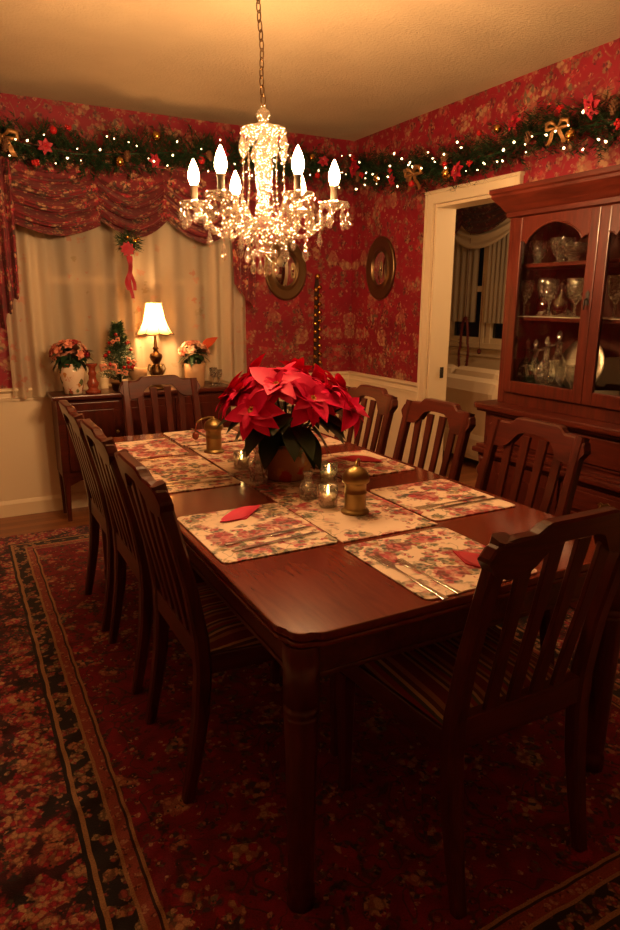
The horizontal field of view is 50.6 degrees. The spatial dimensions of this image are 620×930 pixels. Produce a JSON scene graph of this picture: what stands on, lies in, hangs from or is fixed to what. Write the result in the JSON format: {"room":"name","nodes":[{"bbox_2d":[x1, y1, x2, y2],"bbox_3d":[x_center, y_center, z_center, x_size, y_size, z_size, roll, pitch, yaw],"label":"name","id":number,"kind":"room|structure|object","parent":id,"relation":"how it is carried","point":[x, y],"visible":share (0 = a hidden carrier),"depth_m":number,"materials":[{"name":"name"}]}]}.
{"room":"dining room","nodes":[
{"label":"dining room","id":0,"kind":"room"},
{"bbox_2d":[0,93,353,501],"bbox_3d":[-1.626,-0.984,4.380,4.362,2.600,0.140,-7,16,-27],"label":"wall","id":1,"kind":"structure","parent":0,"point":[282,330],"depth_m":4.81,"materials":[{"name":"red paper"}]},
{"bbox_2d":[0,491,87,517],"bbox_3d":[-1.596,0.242,4.615,4.362,0.108,0.016,-7,16,-27],"label":"baseboard","id":2,"kind":"structure","parent":1,"relation":"attached to","point":[27,506],"depth_m":4.47,"materials":[{"name":"beige paint"}]},
{"bbox_2d":[0,150,258,329],"bbox_3d":[-1.159,-1.398,4.295,1.760,1.050,0.262,-7,16,-27],"label":"window valance","id":3,"kind":"object","parent":1,"relation":"attached to","point":[39,201],"visible":0.88,"depth_m":4.12,"materials":[{"name":"red fabric"}]},
{"bbox_2d":[6,220,132,397],"bbox_3d":[-1.553,-1.149,4.238,0.798,1.402,0.065,-7,16,-27],"label":"sheer curtain","id":4,"kind":"object","parent":3,"relation":"hanging from","point":[71,286],"visible":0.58,"depth_m":4.25,"materials":[{"name":"fabric"}]},
{"bbox_2d":[114,225,145,298],"bbox_3d":[-1.145,-1.294,4.189,0.214,0.450,0.209,-7,16,-27],"label":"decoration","id":5,"kind":"object","parent":3,"relation":"hanging from","point":[128,249],"visible":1,"depth_m":4.15,"materials":[{"name":"green"}]},
{"bbox_2d":[120,241,134,256],"bbox_3d":[-1.141,-1.352,4.111,0.094,0.095,0.010,-7,16,-27],"label":"bow","id":6,"kind":"object","parent":5,"relation":"on","point":[127,248],"depth_m":4.11,"materials":[{"name":"red fabric"}]},
{"bbox_2d":[129,221,246,384],"bbox_3d":[-0.831,-1.249,4.569,0.858,1.362,0.065,-7,16,-27],"label":"sheer curtain","id":7,"kind":"object","parent":3,"relation":"hanging from","point":[192,280],"visible":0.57,"depth_m":4.59,"materials":[{"name":"fabric"}]},
{"bbox_2d":[0,371,348,401],"bbox_3d":[-1.589,-0.496,4.424,4.362,0.083,0.030,-7,16,-27],"label":"trim","id":8,"kind":"structure","parent":1,"relation":"attached to","point":[6,394],"depth_m":4.30,"materials":[{"name":"beige paint"}]},
{"bbox_2d":[0,110,349,191],"bbox_3d":[-1.091,-1.961,4.108,3.121,0.456,0.378,-7,16,-27],"label":"garland","id":9,"kind":"object","parent":1,"relation":"attached to","point":[6,138],"visible":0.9,"depth_m":4.10,"materials":[{"name":"green plant"}]},
{"bbox_2d":[264,239,305,300],"bbox_3d":[-0.180,-1.470,4.951,0.350,0.444,0.030,-7,16,-27],"label":"wall mirror","id":10,"kind":"object","parent":1,"relation":"attached to","point":[286,281],"visible":0.98,"depth_m":4.95,"materials":[{"name":"gold metal"}]},
{"bbox_2d":[275,254,296,285],"bbox_3d":[-0.178,-1.468,4.947,0.189,0.240,0.020,-7,16,-27],"label":"mirror glass","id":11,"kind":"object","parent":10,"relation":"attached to","point":[285,273],"depth_m":4.94,"materials":[{"name":"multicoloured"}]},
{"bbox_2d":[312,273,321,372],"bbox_3d":[0.057,-1.082,5.173,0.083,0.822,0.042,-7,16,-27],"label":"strap","id":12,"kind":"object","parent":1,"relation":"hanging from","point":[317,287],"visible":0.88,"depth_m":5.16,"materials":[{"name":"brown leather"}]},
{"bbox_2d":[0,451,574,609],"bbox_3d":[0.191,0.581,3.644,6.750,0.060,8.600,-7,16,-27],"label":"floor","id":13,"kind":"structure","parent":0,"point":[52,520],"depth_m":4.36,"materials":[{"name":"brown wood"}]},
{"bbox_2d":[46,382,230,521],"bbox_3d":[-1.127,-0.114,4.558,1.215,0.830,0.295,-7,16,-27],"label":"sideboard","id":14,"kind":"object","parent":13,"relation":"on","point":[105,409],"visible":0.39,"depth_m":4.29,"materials":[{"name":"brown wood"}]},
{"bbox_2d":[59,364,84,394],"bbox_3d":[-1.517,-0.552,4.194,0.154,0.194,0.153,-7,16,-27],"label":"flower vase","id":15,"kind":"object","parent":14,"relation":"on","point":[72,381],"visible":0.86,"depth_m":4.14,"materials":[{"name":"ceramic"}]},
{"bbox_2d":[49,339,94,372],"bbox_3d":[-1.510,-0.679,4.161,0.274,0.239,0.277,-7,16,-27],"label":"flower bouquet","id":16,"kind":"object","parent":15,"relation":"in","point":[69,348],"visible":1,"depth_m":4.12,"materials":[{"name":"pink plant"}]},
{"bbox_2d":[85,363,100,393],"bbox_3d":[-1.405,-0.561,4.241,0.100,0.190,0.100,-7,16,-27],"label":"candlestick","id":17,"kind":"object","parent":14,"relation":"on","point":[92,383],"visible":1,"depth_m":4.22,"materials":[{"name":"orange ceramic"}]},
{"bbox_2d":[99,321,138,391],"bbox_3d":[-1.250,-0.715,4.292,0.285,0.465,0.268,-7,16,-27],"label":"tree","id":18,"kind":"object","parent":14,"relation":"on","point":[115,343],"visible":0.98,"depth_m":4.26,"materials":[{"name":"green plant"}]},
{"bbox_2d":[127,367,146,380],"bbox_3d":[-1.146,-0.572,4.370,0.128,0.150,0.127,-7,16,-27],"label":"footed bowl","id":19,"kind":"object","parent":14,"relation":"on","point":[141,371],"visible":0.44,"depth_m":4.31,"materials":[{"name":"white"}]},
{"bbox_2d":[135,302,173,389],"bbox_3d":[-1.035,-0.796,4.398,0.250,0.572,0.250,-7,16,-27],"label":"table lamp","id":20,"kind":"object","parent":14,"relation":"on","point":[154,324],"visible":0.94,"depth_m":4.31,"materials":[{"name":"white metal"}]},
{"bbox_2d":[183,362,204,387],"bbox_3d":[-0.801,-0.625,4.558,0.150,0.165,0.150,-7,16,-27],"label":"flower pot","id":21,"kind":"object","parent":14,"relation":"on","point":[197,371],"visible":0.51,"depth_m":4.50,"materials":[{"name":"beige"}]},
{"bbox_2d":[178,337,217,367],"bbox_3d":[-0.787,-0.761,4.532,0.239,0.233,0.231,4,15,16],"label":"flower bouquet","id":22,"kind":"object","parent":21,"relation":"in","point":[197,348],"visible":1,"depth_m":4.50,"materials":[{"name":"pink plant"}]},
{"bbox_2d":[209,367,217,386],"bbox_3d":[-0.679,-0.620,4.615,0.060,0.130,0.058,-7,16,-27],"label":"goblet","id":23,"kind":"object","parent":14,"relation":"on","point":[210,368],"visible":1,"depth_m":4.60,"materials":[{"name":"clear glass"}]},
{"bbox_2d":[216,369,222,384],"bbox_3d":[-0.649,-0.625,4.677,0.051,0.110,0.050,-7,16,-27],"label":"goblet","id":24,"kind":"object","parent":14,"relation":"on","point":[220,370],"visible":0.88,"depth_m":4.67,"materials":[{"name":"clear glass"}]},
{"bbox_2d":[0,525,619,929],"bbox_3d":[-0.201,0.811,2.566,3.060,0.011,4.185,-7,16,-27],"label":"area rug","id":25,"kind":"object","parent":13,"relation":"on","point":[97,830],"visible":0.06,"depth_m":1.89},
{"bbox_2d":[59,400,113,631],"bbox_3d":[-0.800,0.181,3.038,0.586,0.982,0.512,-7,16,-27],"label":"dining chair","id":26,"kind":"object","parent":25,"relation":"on","point":[99,516],"visible":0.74,"depth_m":2.85,"materials":[{"name":"brown wood"}]},
{"bbox_2d":[118,375,202,435],"bbox_3d":[-0.754,0.015,3.703,0.512,0.982,0.586,-7,16,-27],"label":"dining chair","id":27,"kind":"object","parent":25,"relation":"on","point":[129,390],"visible":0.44,"depth_m":3.81,"materials":[{"name":"brown wood"}]},
{"bbox_2d":[80,418,263,694],"bbox_3d":[-0.543,0.296,2.583,0.586,0.982,0.512,-7,16,-27],"label":"dining chair","id":28,"kind":"object","parent":25,"relation":"on","point":[128,544],"visible":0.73,"depth_m":2.38,"materials":[{"name":"brown wood"}]},
{"bbox_2d":[114,449,337,803],"bbox_3d":[-0.256,0.428,2.061,0.586,0.982,0.512,-7,16,-27],"label":"dining chair","id":29,"kind":"object","parent":25,"relation":"on","point":[215,640],"visible":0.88,"depth_m":1.87,"materials":[{"name":"brown wood"}]},
{"bbox_2d":[101,426,619,913],"bbox_3d":[-0.076,0.409,2.644,1.120,0.732,2.245,-7,16,-27],"label":"dining table","id":30,"kind":"object","parent":25,"relation":"on","point":[320,611],"visible":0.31,"depth_m":1.57,"materials":[{"name":"brown wood"}]},
{"bbox_2d":[115,438,188,458],"bbox_3d":[-0.764,-0.076,3.051,0.305,0.004,0.370,-7,16,-27],"label":"placemat","id":31,"kind":"object","parent":30,"relation":"on","point":[152,448],"visible":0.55,"depth_m":3.05,"materials":[{"name":"fabric"}]},
{"bbox_2d":[140,456,240,493],"bbox_3d":[-0.522,0.033,2.621,0.335,0.004,0.510,-7,16,-27],"label":"placemat","id":32,"kind":"object","parent":30,"relation":"on","point":[190,467],"visible":0.56,"depth_m":2.62,"materials":[{"name":"fabric"}]},
{"bbox_2d":[167,478,232,486],"bbox_3d":[-0.425,0.066,2.471,0.290,0.004,0.018,-7,16,-28],"label":"knife","id":33,"kind":"object","parent":32,"relation":"on","point":[221,479],"visible":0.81,"depth_m":2.47,"materials":[{"name":"silver metal"}]},
{"bbox_2d":[166,473,241,483],"bbox_3d":[-0.407,0.051,2.533,0.300,0.004,0.028,-7,16,-28],"label":"fork","id":34,"kind":"object","parent":32,"relation":"on","point":[232,474],"visible":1,"depth_m":2.54,"materials":[{"name":"silver metal"}]},
{"bbox_2d":[164,427,241,445],"bbox_3d":[-0.527,-0.148,3.341,0.355,0.004,0.345,-7,16,-27],"label":"placemat","id":35,"kind":"object","parent":30,"relation":"on","point":[184,438],"visible":0.7,"depth_m":3.30,"materials":[{"name":"fabric"}]},
{"bbox_2d":[191,428,205,436],"bbox_3d":[-0.565,-0.162,3.378,0.016,0.004,0.290,-7,16,-27],"label":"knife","id":36,"kind":"object","parent":35,"relation":"on","point":[198,432],"visible":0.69,"depth_m":3.38,"materials":[{"name":"silver metal"}]},
{"bbox_2d":[177,503,337,563],"bbox_3d":[-0.170,0.195,1.982,0.355,0.004,0.425,-7,16,-27],"label":"placemat","id":37,"kind":"object","parent":30,"relation":"on","point":[207,528],"visible":0.99,"depth_m":1.96,"materials":[{"name":"fabric"}]},
{"bbox_2d":[220,505,259,521],"bbox_3d":[-0.221,0.148,2.115,0.073,0.020,0.202,5,15,17],"label":"napkin","id":38,"kind":"object","parent":37,"relation":"on","point":[241,513],"visible":1,"depth_m":2.08,"materials":[{"name":"red fabric"}]},
{"bbox_2d":[224,526,311,545],"bbox_3d":[-0.117,0.205,1.922,0.290,0.004,0.016,-9,17,-32],"label":"knife","id":39,"kind":"object","parent":37,"relation":"on","point":[303,527],"visible":1,"depth_m":1.91,"materials":[{"name":"silver metal"}]},
{"bbox_2d":[231,531,319,551],"bbox_3d":[-0.091,0.217,1.875,0.290,0.004,0.016,-9,17,-32],"label":"knife","id":40,"kind":"object","parent":37,"relation":"on","point":[310,533],"visible":1,"depth_m":1.87,"materials":[{"name":"silver metal"}]},
{"bbox_2d":[189,441,437,542],"bbox_3d":[-0.089,0.049,2.566,0.344,0.003,1.420,-7,16,-27],"label":"table runner","id":41,"kind":"object","parent":30,"relation":"on","point":[384,517],"visible":0.74,"depth_m":2.19,"materials":[{"name":"fabric"}]},
{"bbox_2d":[192,416,223,453],"bbox_3d":[-0.460,-0.134,2.937,0.093,0.168,0.175,10,17,34],"label":"mill","id":42,"kind":"object","parent":41,"relation":"on","point":[213,437],"visible":0.99,"depth_m":2.94,"materials":[{"name":"brown metal"}]},
{"bbox_2d":[233,450,249,469],"bbox_3d":[-0.280,-0.021,2.683,0.068,0.074,0.067,-7,16,-27],"label":"votive candle","id":43,"kind":"object","parent":41,"relation":"on","point":[244,463],"visible":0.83,"depth_m":2.67,"materials":[{"name":"clear glass"}]},
{"bbox_2d":[249,446,267,484],"bbox_3d":[-0.194,-0.001,2.472,0.069,0.138,0.069,-1,14,-6],"label":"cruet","id":44,"kind":"object","parent":41,"relation":"on","point":[257,480],"visible":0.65,"depth_m":2.48,"materials":[{"name":"clear glass"}]},
{"bbox_2d":[260,446,310,481],"bbox_3d":[-0.093,-0.025,2.556,0.220,0.145,0.220,-7,16,-27],"label":"pot","id":45,"kind":"object","parent":41,"relation":"on","point":[281,467],"depth_m":2.47,"materials":[{"name":"ceramic"}]},
{"bbox_2d":[215,353,369,481],"bbox_3d":[-0.067,-0.192,2.541,0.614,0.477,0.530,-7,16,-27],"label":"poinsettia","id":46,"kind":"object","parent":41,"relation":"on","point":[287,448],"visible":1,"depth_m":2.39,"materials":[{"name":"red petals"},{"name":"dark green leaf"},{"name":"terracotta"}]},
{"bbox_2d":[299,470,316,499],"bbox_3d":[-0.007,0.068,2.288,0.063,0.096,0.063,-1,14,-6],"label":"cruet","id":47,"kind":"object","parent":41,"relation":"on","point":[305,496],"visible":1,"depth_m":2.29,"materials":[{"name":"clear glass"}]},
{"bbox_2d":[318,483,337,508],"bbox_3d":[0.060,0.102,2.199,0.068,0.074,0.067,-7,16,-27],"label":"votive candle","id":48,"kind":"object","parent":41,"relation":"on","point":[328,500],"visible":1,"depth_m":2.18,"materials":[{"name":"clear glass"}]},
{"bbox_2d":[320,462,337,484],"bbox_3d":[0.070,0.032,2.480,0.068,0.074,0.067,-7,16,-27],"label":"votive candle","id":49,"kind":"object","parent":41,"relation":"on","point":[328,476],"visible":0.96,"depth_m":2.46,"materials":[{"name":"clear glass"}]},
{"bbox_2d":[341,458,369,515],"bbox_3d":[0.155,0.062,2.167,0.093,0.168,0.175,3,14,10],"label":"mill","id":50,"kind":"object","parent":41,"relation":"on","point":[355,478],"visible":1,"depth_m":2.10,"materials":[{"name":"brown metal"}]},
{"bbox_2d":[312,431,344,446],"bbox_3d":[-0.077,-0.130,3.281,0.350,0.004,0.420,-7,16,-27],"label":"placemat","id":51,"kind":"object","parent":30,"relation":"on","point":[329,441],"visible":0.17,"depth_m":3.22,"materials":[{"name":"fabric"}]},
{"bbox_2d":[315,450,414,478],"bbox_3d":[0.191,-0.007,2.794,0.350,0.004,0.400,-7,16,-27],"label":"placemat","id":52,"kind":"object","parent":30,"relation":"on","point":[388,466],"visible":0.59,"depth_m":2.77,"materials":[{"name":"fabric"}]},
{"bbox_2d":[337,455,382,462],"bbox_3d":[0.215,-0.031,2.839,0.202,0.020,0.073,2,14,7],"label":"napkin","id":53,"kind":"object","parent":52,"relation":"on","point":[353,458],"visible":0.98,"depth_m":2.82,"materials":[{"name":"red fabric"}]},
{"bbox_2d":[344,527,536,599],"bbox_3d":[0.339,0.252,1.763,0.365,0.004,0.385,-7,16,-27],"label":"placemat","id":54,"kind":"object","parent":30,"relation":"on","point":[430,551],"visible":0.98,"depth_m":1.77,"materials":[{"name":"fabric"}]},
{"bbox_2d":[370,555,448,599],"bbox_3d":[0.243,0.277,1.644,0.028,0.004,0.300,-7,16,-27],"label":"fork","id":55,"kind":"object","parent":54,"relation":"on","point":[386,563],"visible":1,"depth_m":1.64,"materials":[{"name":"silver metal"}]},
{"bbox_2d":[394,558,461,593],"bbox_3d":[0.293,0.277,1.647,0.023,0.004,0.240,-8,16,-29],"label":"fork","id":56,"kind":"object","parent":54,"relation":"on","point":[402,562],"visible":1,"depth_m":1.65,"materials":[{"name":"silver metal"}]},
{"bbox_2d":[453,551,480,567],"bbox_3d":[0.453,0.250,1.723,0.202,0.020,0.073,13,19,40],"label":"napkin","id":57,"kind":"object","parent":54,"relation":"on","point":[469,558],"visible":0.47,"depth_m":1.74,"materials":[{"name":"red fabric"}]},
{"bbox_2d":[370,479,514,520],"bbox_3d":[0.458,0.116,2.311,0.350,0.004,0.390,-7,16,-27],"label":"placemat","id":58,"kind":"object","parent":30,"relation":"on","point":[408,496],"visible":1,"depth_m":2.30,"materials":[{"name":"fabric"}]},
{"bbox_2d":[414,495,485,509],"bbox_3d":[0.485,0.127,2.247,0.300,0.004,0.028,-7,16,-27],"label":"fork","id":59,"kind":"object","parent":58,"relation":"on","point":[483,496],"visible":1,"depth_m":2.23,"materials":[{"name":"silver metal"}]},
{"bbox_2d":[434,497,501,508],"bbox_3d":[0.541,0.129,2.240,0.290,0.004,0.016,-7,16,-27],"label":"knife","id":60,"kind":"object","parent":58,"relation":"on","point":[494,498],"visible":1,"depth_m":2.23,"materials":[{"name":"silver metal"}]},
{"bbox_2d":[334,385,397,454],"bbox_3d":[0.080,0.103,3.369,0.586,0.982,0.512,-7,16,-27],"label":"dining chair","id":61,"kind":"object","parent":25,"relation":"on","point":[387,404],"visible":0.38,"depth_m":3.30,"materials":[{"name":"brown wood"}]},
{"bbox_2d":[392,398,475,481],"bbox_3d":[0.339,0.222,2.898,0.586,0.982,0.512,-7,16,-27],"label":"dining chair","id":62,"kind":"object","parent":25,"relation":"on","point":[461,423],"visible":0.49,"depth_m":2.89,"materials":[{"name":"brown wood"}]},
{"bbox_2d":[336,506,619,919],"bbox_3d":[0.433,0.518,1.717,0.512,0.982,0.586,-7,16,-27],"label":"dining chair","id":63,"kind":"object","parent":25,"relation":"on","point":[481,684],"visible":0.91,"depth_m":1.53,"materials":[{"name":"wood"}]},
{"bbox_2d":[475,417,590,664],"bbox_3d":[0.610,0.344,2.417,0.586,0.982,0.512,-7,16,-27],"label":"dining chair","id":64,"kind":"object","parent":25,"relation":"on","point":[568,448],"visible":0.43,"depth_m":2.40,"materials":[{"name":"brown wood"}]},
{"bbox_2d":[443,364,498,460],"bbox_3d":[1.478,-0.561,6.404,0.800,0.830,1.700,-7,16,-27],"label":"sofa","id":65,"kind":"object","parent":13,"relation":"on","point":[465,385],"visible":0.12,"depth_m":5.78,"materials":[{"name":"beige fabric"}]},
{"bbox_2d":[447,364,457,373],"bbox_3d":[1.271,-0.834,6.583,0.200,0.390,0.600,-7,16,-27],"label":"cushion","id":66,"kind":"object","parent":65,"relation":"on","point":[450,367],"depth_m":6.29,"materials":[{"name":"beige fabric"}]},
{"bbox_2d":[454,366,498,379],"bbox_3d":[1.563,-0.700,6.053,0.200,0.390,0.600,-7,16,-27],"label":"cushion","id":67,"kind":"object","parent":65,"relation":"on","point":[492,374],"depth_m":5.97,"materials":[{"name":"beige fabric"}]},
{"bbox_2d":[472,164,619,608],"bbox_3d":[1.467,-0.254,2.822,0.460,1.932,1.752,-7,16,-27],"label":"china cabinet","id":68,"kind":"object","parent":13,"relation":"on","point":[580,205],"visible":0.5,"depth_m":3.11,"materials":[{"name":"brown wood"}]},
{"bbox_2d":[516,338,531,381],"bbox_3d":[1.133,-0.537,3.431,0.096,0.252,0.097,4,15,15],"label":"decanter","id":69,"kind":"object","parent":68,"relation":"on","point":[521,367],"visible":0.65,"depth_m":3.41,"materials":[{"name":"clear glass"}]},
{"bbox_2d":[517,280,533,315],"bbox_3d":[1.097,-0.852,3.354,0.078,0.180,0.079,-7,16,-27],"label":"goblet","id":70,"kind":"object","parent":68,"relation":"on","point":[530,281],"visible":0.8,"depth_m":3.33,"materials":[{"name":"clear glass"}]},
{"bbox_2d":[524,341,542,383],"bbox_3d":[1.140,-0.513,3.335,0.096,0.252,0.097,4,15,15],"label":"decanter","id":71,"kind":"object","parent":68,"relation":"on","point":[529,371],"visible":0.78,"depth_m":3.32,"materials":[{"name":"clear glass"}]},
{"bbox_2d":[527,240,549,263],"bbox_3d":[1.143,-1.061,3.285,0.114,0.110,0.116,-7,16,-27],"label":"glass bowl","id":72,"kind":"object","parent":68,"relation":"on","point":[547,243],"visible":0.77,"depth_m":3.27,"materials":[{"name":"clear glass"}]},
{"bbox_2d":[534,336,554,385],"bbox_3d":[1.161,-0.498,3.234,0.104,0.272,0.105,4,15,15],"label":"decanter","id":73,"kind":"object","parent":68,"relation":"on","point":[545,347],"visible":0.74,"depth_m":3.22,"materials":[{"name":"clear glass"}]},
{"bbox_2d":[536,277,552,315],"bbox_3d":[1.189,-0.848,3.312,0.085,0.195,0.084,-7,16,-27],"label":"bottle","id":74,"kind":"object","parent":68,"relation":"on","point":[542,305],"visible":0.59,"depth_m":3.29,"materials":[{"name":"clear glass"}]},
{"bbox_2d":[537,278,554,296],"bbox_3d":[1.186,-0.846,3.317,0.082,0.189,0.083,-7,16,-27],"label":"goblet","id":75,"kind":"object","parent":68,"relation":"on","point":[539,279],"visible":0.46,"depth_m":3.29,"materials":[{"name":"clear glass"}]},
{"bbox_2d":[474,399,619,439],"bbox_3d":[1.459,-0.157,2.861,0.460,0.045,1.705,-7,16,-27],"label":"countertop","id":76,"kind":"structure","parent":68,"relation":"on","point":[600,428],"depth_m":3.03,"materials":[{"name":"brown wood"}]},
{"bbox_2d":[543,279,559,315],"bbox_3d":[1.188,-0.826,3.253,0.078,0.180,0.079,-7,16,-27],"label":"goblet","id":77,"kind":"object","parent":68,"relation":"on","point":[545,281],"visible":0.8,"depth_m":3.23,"materials":[{"name":"clear glass"}]},
{"bbox_2d":[545,331,566,387],"bbox_3d":[1.242,-0.524,3.289,0.113,0.297,0.115,4,15,15],"label":"decanter","id":78,"kind":"object","parent":68,"relation":"on","point":[557,342],"visible":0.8,"depth_m":3.28,"materials":[{"name":"clear glass"}]},
{"bbox_2d":[555,367,565,386],"bbox_3d":[1.215,-0.411,3.191,0.055,0.126,0.055,-7,16,-27],"label":"goblet","id":79,"kind":"object","parent":68,"relation":"on","point":[556,368],"visible":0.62,"depth_m":3.18,"materials":[{"name":"clear glass"}]},
{"bbox_2d":[550,280,573,316],"bbox_3d":[1.212,-0.797,3.150,0.110,0.174,0.108,-7,16,-27],"label":"bottle","id":80,"kind":"object","parent":68,"relation":"on","point":[561,305],"visible":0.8,"depth_m":3.12,"materials":[{"name":"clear glass"}]},
{"bbox_2d":[549,237,576,261],"bbox_3d":[1.226,-1.043,3.195,0.122,0.119,0.124,-7,16,-27],"label":"glass bowl","id":81,"kind":"object","parent":68,"relation":"on","point":[572,240],"visible":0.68,"depth_m":3.19,"materials":[{"name":"clear glass"}]},
{"bbox_2d":[517,317,619,323],"bbox_3d":[1.530,-0.601,2.768,0.278,0.018,1.546,-7,16,-27],"label":"shelf","id":82,"kind":"object","parent":68,"relation":"attached to","point":[520,320],"depth_m":3.19,"materials":[{"name":"brown wood"}]},
{"bbox_2d":[565,365,574,384],"bbox_3d":[1.237,-0.400,3.107,0.062,0.144,0.063,-7,16,-27],"label":"goblet","id":83,"kind":"object","parent":68,"relation":"on","point":[567,366],"visible":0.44,"depth_m":3.10,"materials":[{"name":"clear glass"}]},
{"bbox_2d":[521,258,619,269],"bbox_3d":[1.531,-0.848,2.707,0.278,0.018,1.546,-7,16,-27],"label":"shelf","id":84,"kind":"object","parent":68,"relation":"attached to","point":[614,263],"depth_m":3.16,"materials":[{"name":"brown wood"}]},
{"bbox_2d":[559,242,587,261],"bbox_3d":[1.242,-0.998,3.087,0.143,0.085,0.145,-7,16,-27],"label":"glass bowl","id":85,"kind":"object","parent":68,"relation":"on","point":[562,246],"visible":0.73,"depth_m":3.08,"materials":[{"name":"clear glass"}]},
{"bbox_2d":[567,278,583,316],"bbox_3d":[1.238,-0.777,3.059,0.090,0.180,0.091,-7,16,-27],"label":"goblet","id":86,"kind":"object","parent":68,"relation":"on","point":[569,280],"visible":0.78,"depth_m":3.05,"materials":[{"name":"clear glass"}]},
{"bbox_2d":[559,341,604,388],"bbox_3d":[1.320,-0.487,3.195,0.060,0.254,0.260,-7,16,-27],"label":"plate","id":87,"kind":"object","parent":68,"relation":"on","point":[569,355],"visible":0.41,"depth_m":3.25,"materials":[{"name":"beige"}]},
{"bbox_2d":[588,233,616,248],"bbox_3d":[1.342,-1.012,3.022,0.129,0.144,0.131,-7,16,-27],"label":"glass bowl","id":88,"kind":"object","parent":68,"relation":"on","point":[614,235],"visible":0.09,"depth_m":2.98,"materials":[{"name":"clear glass"}]},
{"bbox_2d":[594,390,619,395],"bbox_3d":[1.387,-0.306,2.974,0.260,0.030,0.260,-7,16,-27],"label":"platter","id":89,"kind":"object","parent":68,"relation":"on","point":[610,392],"visible":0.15,"depth_m":3.07,"materials":[{"name":"beige"}]},
{"bbox_2d":[607,275,619,317],"bbox_3d":[1.350,-0.740,2.896,0.082,0.189,0.083,-7,16,-27],"label":"goblet","id":90,"kind":"object","parent":68,"relation":"on","point":[610,277],"visible":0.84,"depth_m":2.89,"materials":[{"name":"clear glass"}]},
{"bbox_2d":[0,0,619,140],"bbox_3d":[-0.176,-1.621,1.477,4.600,0.060,6.194,-7,16,-27],"label":"ceiling","id":91,"kind":"structure","parent":0,"point":[352,70],"depth_m":3.21,"materials":[{"name":"paint"}]},
{"bbox_2d":[179,0,350,274],"bbox_3d":[-0.165,-1.240,2.343,0.590,1.098,0.652,-7,16,-27],"label":"crystal chandelier","id":92,"kind":"object","parent":91,"relation":"hanging from","point":[299,191],"visible":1,"depth_m":2.37,"materials":[{"name":"clear glass"}]},
{"bbox_2d":[448,353,499,369],"bbox_3d":[2.329,-1.443,6.299,0.100,2.600,5.200,-7,16,-27],"label":"wall","id":93,"kind":"structure","parent":0,"point":[473,361],"depth_m":7.21,"materials":[{"name":"beige paint"}]},
{"bbox_2d":[448,246,502,357],"bbox_3d":[1.787,-1.877,7.118,0.130,1.360,1.740,-7,16,-27],"label":"window","id":94,"kind":"structure","parent":93,"relation":"in","point":[490,336],"depth_m":7.06,"materials":[{"name":"beige paint"}]},
{"bbox_2d":[450,240,479,321],"bbox_3d":[1.586,-2.092,7.333,0.027,0.950,0.850,-7,16,-27],"label":"sheer curtain","id":95,"kind":"object","parent":94,"relation":"hanging from","point":[461,259],"visible":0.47,"depth_m":7.17,"materials":[{"name":"fabric"}]},
{"bbox_2d":[477,280,483,353],"bbox_3d":[1.815,-1.592,6.948,0.041,0.831,0.041,-1,14,-6],"label":"blind cord","id":96,"kind":"object","parent":94,"relation":"hanging from","point":[478,350],"visible":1,"depth_m":6.99,"materials":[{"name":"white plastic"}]},
{"bbox_2d":[484,232,509,323],"bbox_3d":[1.982,-1.910,6.615,0.027,0.950,0.570,-7,16,-27],"label":"sheer curtain","id":97,"kind":"object","parent":94,"relation":"hanging from","point":[497,251],"visible":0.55,"depth_m":6.75,"materials":[{"name":"fabric"}]},
{"bbox_2d":[455,202,510,248],"bbox_3d":[1.693,-2.537,6.928,0.201,0.510,1.750,-7,16,-27],"label":"window valance","id":98,"kind":"object","parent":93,"relation":"attached to","point":[489,224],"visible":0.5,"depth_m":6.72,"materials":[{"name":"beige fabric"}]},
{"bbox_2d":[457,206,472,366],"bbox_3d":[1.684,-1.843,7.030,0.084,1.866,0.225,-7,16,-27],"label":"blind cord","id":99,"kind":"object","parent":98,"relation":"hanging from","point":[465,318],"visible":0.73,"depth_m":7.12,"materials":[{"name":"red"}]},
{"bbox_2d":[348,38,619,462],"bbox_3d":[1.761,-0.587,2.865,0.138,2.600,6.094,-7,16,-27],"label":"wall","id":100,"kind":"structure","parent":0,"point":[384,334],"depth_m":4.45,"materials":[{"name":"red paper"}]},
{"bbox_2d":[366,236,395,299],"bbox_3d":[0.515,-1.457,4.865,0.030,0.456,0.370,-7,16,-27],"label":"wall mirror","id":101,"kind":"object","parent":100,"relation":"attached to","point":[381,262],"visible":1,"depth_m":4.84,"materials":[{"name":"gold metal"}]},
{"bbox_2d":[373,251,386,284],"bbox_3d":[0.511,-1.456,4.862,0.020,0.246,0.200,-7,16,-27],"label":"mirror glass","id":102,"kind":"object","parent":101,"relation":"attached to","point":[379,257],"depth_m":4.85,"materials":[{"name":"red"}]},
{"bbox_2d":[348,371,416,394],"bbox_3d":[0.539,-0.634,5.022,0.030,0.083,0.950,-7,16,-27],"label":"trim","id":103,"kind":"structure","parent":100,"relation":"attached to","point":[368,379],"depth_m":4.97,"materials":[{"name":"beige paint"}]},
{"bbox_2d":[413,171,524,473],"bbox_3d":[1.028,-0.681,4.238,0.192,2.110,0.844,-7,16,-27],"label":"door frame","id":104,"kind":"structure","parent":100,"relation":"in","point":[442,232],"depth_m":4.40,"materials":[{"name":"beige paint"}]},
{"bbox_2d":[339,81,619,197],"bbox_3d":[0.898,-1.808,3.745,0.298,0.479,2.852,-7,16,-27],"label":"garland","id":105,"kind":"object","parent":100,"relation":"attached to","point":[556,130],"visible":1,"depth_m":3.57,"materials":[{"name":"green plant"}]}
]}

